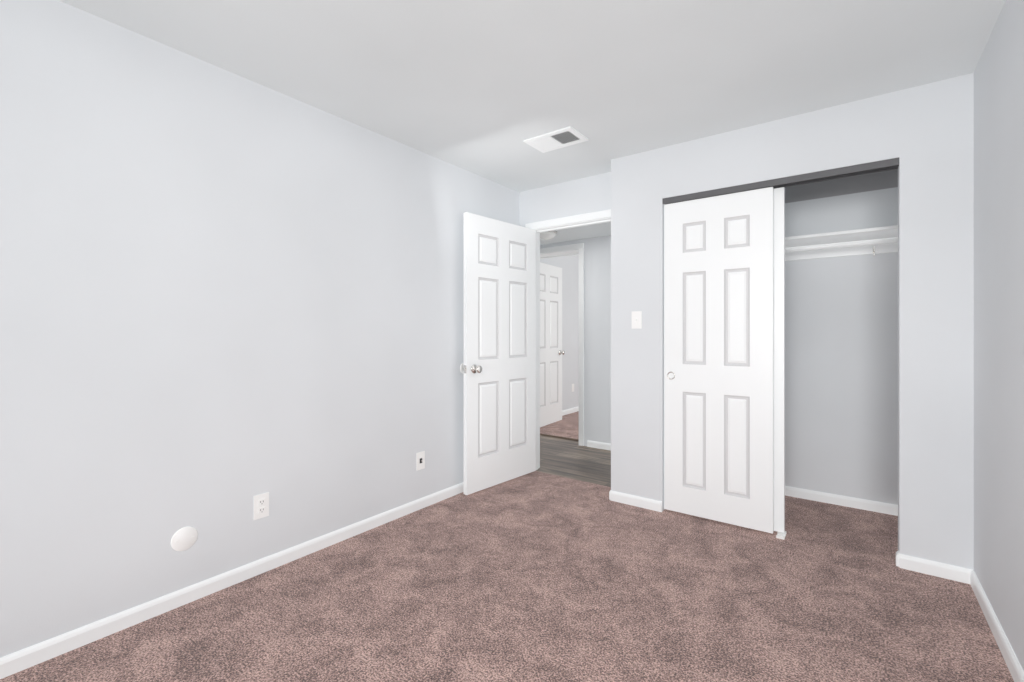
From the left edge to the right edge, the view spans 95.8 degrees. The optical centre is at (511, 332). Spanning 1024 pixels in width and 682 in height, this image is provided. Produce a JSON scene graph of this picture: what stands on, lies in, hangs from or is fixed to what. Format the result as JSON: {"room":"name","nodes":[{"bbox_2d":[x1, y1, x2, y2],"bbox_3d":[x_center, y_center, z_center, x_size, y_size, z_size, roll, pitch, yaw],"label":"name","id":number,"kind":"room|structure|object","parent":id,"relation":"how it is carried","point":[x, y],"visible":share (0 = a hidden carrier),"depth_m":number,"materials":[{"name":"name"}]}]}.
{"room":"empty bedroom","nodes":[
{"label":"empty bedroom","id":0,"kind":"room"},
{"bbox_2d":[0,0,518,657],"bbox_3d":[-1.103,-0.020,2.479,0.110,2.360,3.977,0,0,37],"label":"wall","id":1,"kind":"structure","parent":0,"point":[226,296],"depth_m":2.01,"materials":[{"name":"grey paint"}]},
{"bbox_2d":[171,527,197,550],"bbox_3d":[-1.401,0.883,1.981,0.008,0.100,0.100,0,0,37],"label":"blank cover plate","id":2,"kind":"object","parent":1,"relation":"attached to","point":[183,538],"visible":1,"depth_m":1.98,"materials":[{"name":"white plastic"}]},
{"bbox_2d":[0,482,463,678],"bbox_3d":[-1.054,1.127,2.442,0.013,0.066,3.757,0,0,37],"label":"baseboard","id":3,"kind":"structure","parent":1,"relation":"attached to","point":[27,657],"depth_m":1.99,"materials":[{"name":"white wood"}]},
{"bbox_2d":[254,492,268,519],"bbox_3d":[-1.210,0.838,2.237,0.008,0.115,0.070,0,0,37],"label":"duplex electrical outlet","id":4,"kind":"object","parent":1,"relation":"attached to","point":[261,505],"visible":1,"depth_m":2.23,"materials":[{"name":"white plastic"}]},
{"bbox_2d":[416,451,424,470],"bbox_3d":[-0.599,0.845,3.052,0.013,0.115,0.070,0,0,37],"label":"outlet plate","id":5,"kind":"object","parent":1,"relation":"attached to","point":[420,460],"visible":1,"depth_m":3.05,"materials":[{"name":"white plastic"}]},
{"bbox_2d":[0,471,1013,681],"bbox_3d":[0.224,1.220,1.872,2.963,0.120,4.590,0,0,37],"label":"floor","id":6,"kind":"structure","parent":0,"point":[535,576],"depth_m":1.94,"materials":[{"name":"brown carpet"}]},
{"bbox_2d":[59,0,1005,191],"bbox_3d":[0.041,-1.260,1.627,2.963,0.120,3.977,0,0,37],"label":"ceiling","id":7,"kind":"structure","parent":0,"point":[484,88],"depth_m":2.03,"materials":[{"name":"paint"}]},
{"bbox_2d":[523,126,587,152],"bbox_3d":[0.273,-1.194,2.877,0.335,0.010,0.225,0,0,37],"label":"ceiling vent","id":8,"kind":"object","parent":7,"relation":"in","point":[558,139],"visible":1,"depth_m":2.87,"materials":[{"name":"white metal"}]},
{"bbox_2d":[540,411,578,438],"bbox_3d":[2.405,1.220,6.090,3.600,0.120,3.760,0,0,37],"label":"floor","id":9,"kind":"structure","parent":0,"point":[567,425],"depth_m":5.66,"materials":[{"name":"brown carpet"}]},
{"bbox_2d":[540,255,578,410],"bbox_3d":[1.093,-0.020,7.099,0.110,2.360,3.710,0,0,37],"label":"wall","id":10,"kind":"structure","parent":0,"point":[569,265],"depth_m":6.65,"materials":[{"name":"grey paint"}]},
{"bbox_2d":[562,406,578,415],"bbox_3d":[1.149,1.127,7.057,0.030,0.066,3.710,0,0,37],"label":"baseboard","id":11,"kind":"structure","parent":10,"relation":"attached to","point":[571,410],"depth_m":6.59,"materials":[{"name":"white wood"}]},
{"bbox_2d":[519,172,610,226],"bbox_3d":[0.474,-0.020,3.715,0.942,2.360,0.110,0,0,37],"label":"wall","id":12,"kind":"structure","parent":0,"point":[590,194],"depth_m":3.68,"materials":[{"name":"grey paint"}]},
{"bbox_2d":[463,212,535,494],"bbox_3d":[-0.074,0.148,3.568,0.165,2.000,0.795,0,0,42],"label":"entry door","id":13,"kind":"structure","parent":12,"relation":"in","point":[499,368],"depth_m":3.51,"materials":[{"name":"white wood"}]},
{"bbox_2d":[460,363,463,373],"bbox_3d":[-0.352,0.260,3.389,0.006,0.080,0.080,0,0,37],"label":"door stop","id":14,"kind":"object","parent":13,"relation":"attached to","point":[461,367],"visible":0.38,"depth_m":3.37,"materials":[{"name":"white plastic"}]},
{"bbox_2d":[525,209,610,469],"bbox_3d":[0.503,0.121,3.694,0.871,2.077,0.142,0,0,37],"label":"door frame","id":15,"kind":"structure","parent":12,"relation":"attached to","point":[578,223],"depth_m":3.78,"materials":[{"name":"white wood"}]},
{"bbox_2d":[536,435,610,486],"bbox_3d":[-0.427,1.223,5.100,4.042,0.114,1.212,0,0,37],"label":"floor","id":16,"kind":"structure","parent":0,"point":[567,458],"depth_m":4.19,"materials":[{"name":"grey wood"}]},
{"bbox_2d":[540,235,610,445],"bbox_3d":[-0.065,-0.020,5.493,4.152,2.360,0.250,0,0,37],"label":"wall","id":17,"kind":"structure","parent":0,"point":[597,339],"depth_m":4.65,"materials":[{"name":"grey paint"}]},
{"bbox_2d":[540,249,578,257],"bbox_3d":[0.443,0.143,5.114,0.836,2.033,0.250,0,0,37],"label":"door frame","id":18,"kind":"structure","parent":17,"relation":"in","point":[560,253],"depth_m":5.00,"materials":[{"name":"white wood"}]},
{"bbox_2d":[540,262,564,426],"bbox_3d":[0.432,0.148,5.780,0.165,2.000,0.820,0,0,33],"label":"room door","id":19,"kind":"structure","parent":18,"relation":"attached to","point":[551,352],"depth_m":5.84,"materials":[{"name":"white wood"}]},
{"bbox_2d":[540,253,578,258],"bbox_3d":[0.483,0.152,5.168,0.800,2.015,0.035,0,0,37],"label":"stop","id":20,"kind":"object","parent":18,"relation":"attached to","point":[559,256],"visible":0.04,"depth_m":5.13,"materials":[{"name":"white wood"}]},
{"bbox_2d":[540,433,578,440],"bbox_3d":[0.488,1.158,5.175,0.800,0.006,0.045,0,0,37],"label":"trim","id":21,"kind":"structure","parent":17,"relation":"attached to","point":[559,436],"depth_m":5.15,"materials":[{"name":"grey metal"}]},
{"bbox_2d":[540,243,583,445],"bbox_3d":[0.443,0.121,5.114,0.924,2.077,0.282,0,0,37],"label":"door frame","id":22,"kind":"structure","parent":17,"relation":"attached to","point":[580,246],"depth_m":4.75,"materials":[{"name":"white wood"}]},
{"bbox_2d":[587,440,610,450],"bbox_3d":[1.091,1.127,4.467,0.807,0.066,0.013,0,0,37],"label":"baseboard","id":23,"kind":"structure","parent":17,"relation":"attached to","point":[599,445],"depth_m":4.61,"materials":[{"name":"white wood"}]},
{"bbox_2d":[540,222,610,244],"bbox_3d":[-0.347,-1.010,5.115,4.152,0.100,1.193,0,0,37],"label":"ceiling","id":24,"kind":"structure","parent":0,"point":[586,232],"depth_m":4.48,"materials":[{"name":"paint"}]},
{"bbox_2d":[540,231,556,239],"bbox_3d":[0.334,-0.923,4.416,0.190,0.073,0.190,0,0,37],"label":"hall ceiling light","id":25,"kind":"object","parent":24,"relation":"attached to","point":[549,235],"visible":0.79,"depth_m":4.36,"materials":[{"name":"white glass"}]},
{"bbox_2d":[611,73,973,569],"bbox_3d":[1.441,-0.020,2.717,1.801,2.360,0.110,0,0,37],"label":"wall","id":26,"kind":"structure","parent":0,"point":[924,133],"depth_m":2.28,"materials":[{"name":"grey paint"}]},
{"bbox_2d":[609,490,661,511],"bbox_3d":[0.821,1.127,3.103,0.371,0.066,0.013,0,0,37],"label":"baseboard","id":27,"kind":"structure","parent":26,"relation":"attached to","point":[633,500],"depth_m":3.09,"materials":[{"name":"white wood"}]},
{"bbox_2d":[632,311,641,328],"bbox_3d":[0.831,-0.085,3.093,0.070,0.115,0.016,0,0,37],"label":"light switch","id":28,"kind":"object","parent":26,"relation":"attached to","point":[636,319],"visible":1,"depth_m":3.09,"materials":[{"name":"white plastic"}]},
{"bbox_2d":[664,187,773,533],"bbox_3d":[1.246,0.157,2.832,0.620,1.975,0.038,0,0,37],"label":"closet door","id":29,"kind":"structure","parent":26,"relation":"in","point":[719,358],"depth_m":2.80,"materials":[{"name":"white wood"}]},
{"bbox_2d":[774,187,784,532],"bbox_3d":[1.315,0.157,2.840,0.620,1.975,0.035,0,0,37],"label":"closet door","id":30,"kind":"structure","parent":26,"relation":"in","point":[779,359],"depth_m":2.65,"materials":[{"name":"white wood"}]},
{"bbox_2d":[776,531,785,539],"bbox_3d":[1.539,1.153,2.643,0.040,0.014,0.100,0,0,37],"label":"guide","id":31,"kind":"object","parent":26,"relation":"in","point":[779,535],"visible":0.75,"depth_m":2.63,"materials":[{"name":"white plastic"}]},
{"bbox_2d":[663,158,898,203],"bbox_3d":[1.479,-0.852,2.689,1.180,0.036,0.098,0,0,37],"label":"track rail","id":32,"kind":"object","parent":26,"relation":"attached to","point":[854,170],"visible":0.83,"depth_m":2.56,"materials":[{"name":"metal"}]},
{"bbox_2d":[785,169,897,504],"bbox_3d":[1.984,-0.020,3.354,1.691,2.360,0.110,0,0,37],"label":"wall","id":33,"kind":"structure","parent":0,"point":[841,375],"depth_m":3.11,"materials":[{"name":"grey paint"}]},
{"bbox_2d":[785,486,897,515],"bbox_3d":[1.735,1.127,3.019,1.691,0.066,0.725,0,0,37],"label":"baseboard","id":34,"kind":"structure","parent":33,"relation":"attached to","point":[863,504],"depth_m":3.10,"materials":[{"name":"white wood"}]},
{"bbox_2d":[785,225,897,260],"bbox_3d":[1.844,-0.555,3.166,1.691,0.127,0.360,0,0,37],"label":"closet shelf","id":35,"kind":"object","parent":33,"relation":"attached to","point":[874,241],"visible":0.35,"depth_m":2.97,"materials":[{"name":"white"}]},
{"bbox_2d":[974,0,1023,670],"bbox_3d":[1.368,-0.020,1.020,0.110,2.360,4.590,0,0,37],"label":"wall","id":36,"kind":"structure","parent":0,"point":[999,320],"depth_m":1.74,"materials":[{"name":"grey paint"}]},
{"bbox_2d":[964,568,1023,681],"bbox_3d":[1.069,1.127,0.722,0.013,0.066,3.535,0,0,37],"label":"baseboard","id":37,"kind":"structure","parent":36,"relation":"attached to","point":[1016,671],"depth_m":1.75,"materials":[{"name":"white wood"}]}
]}

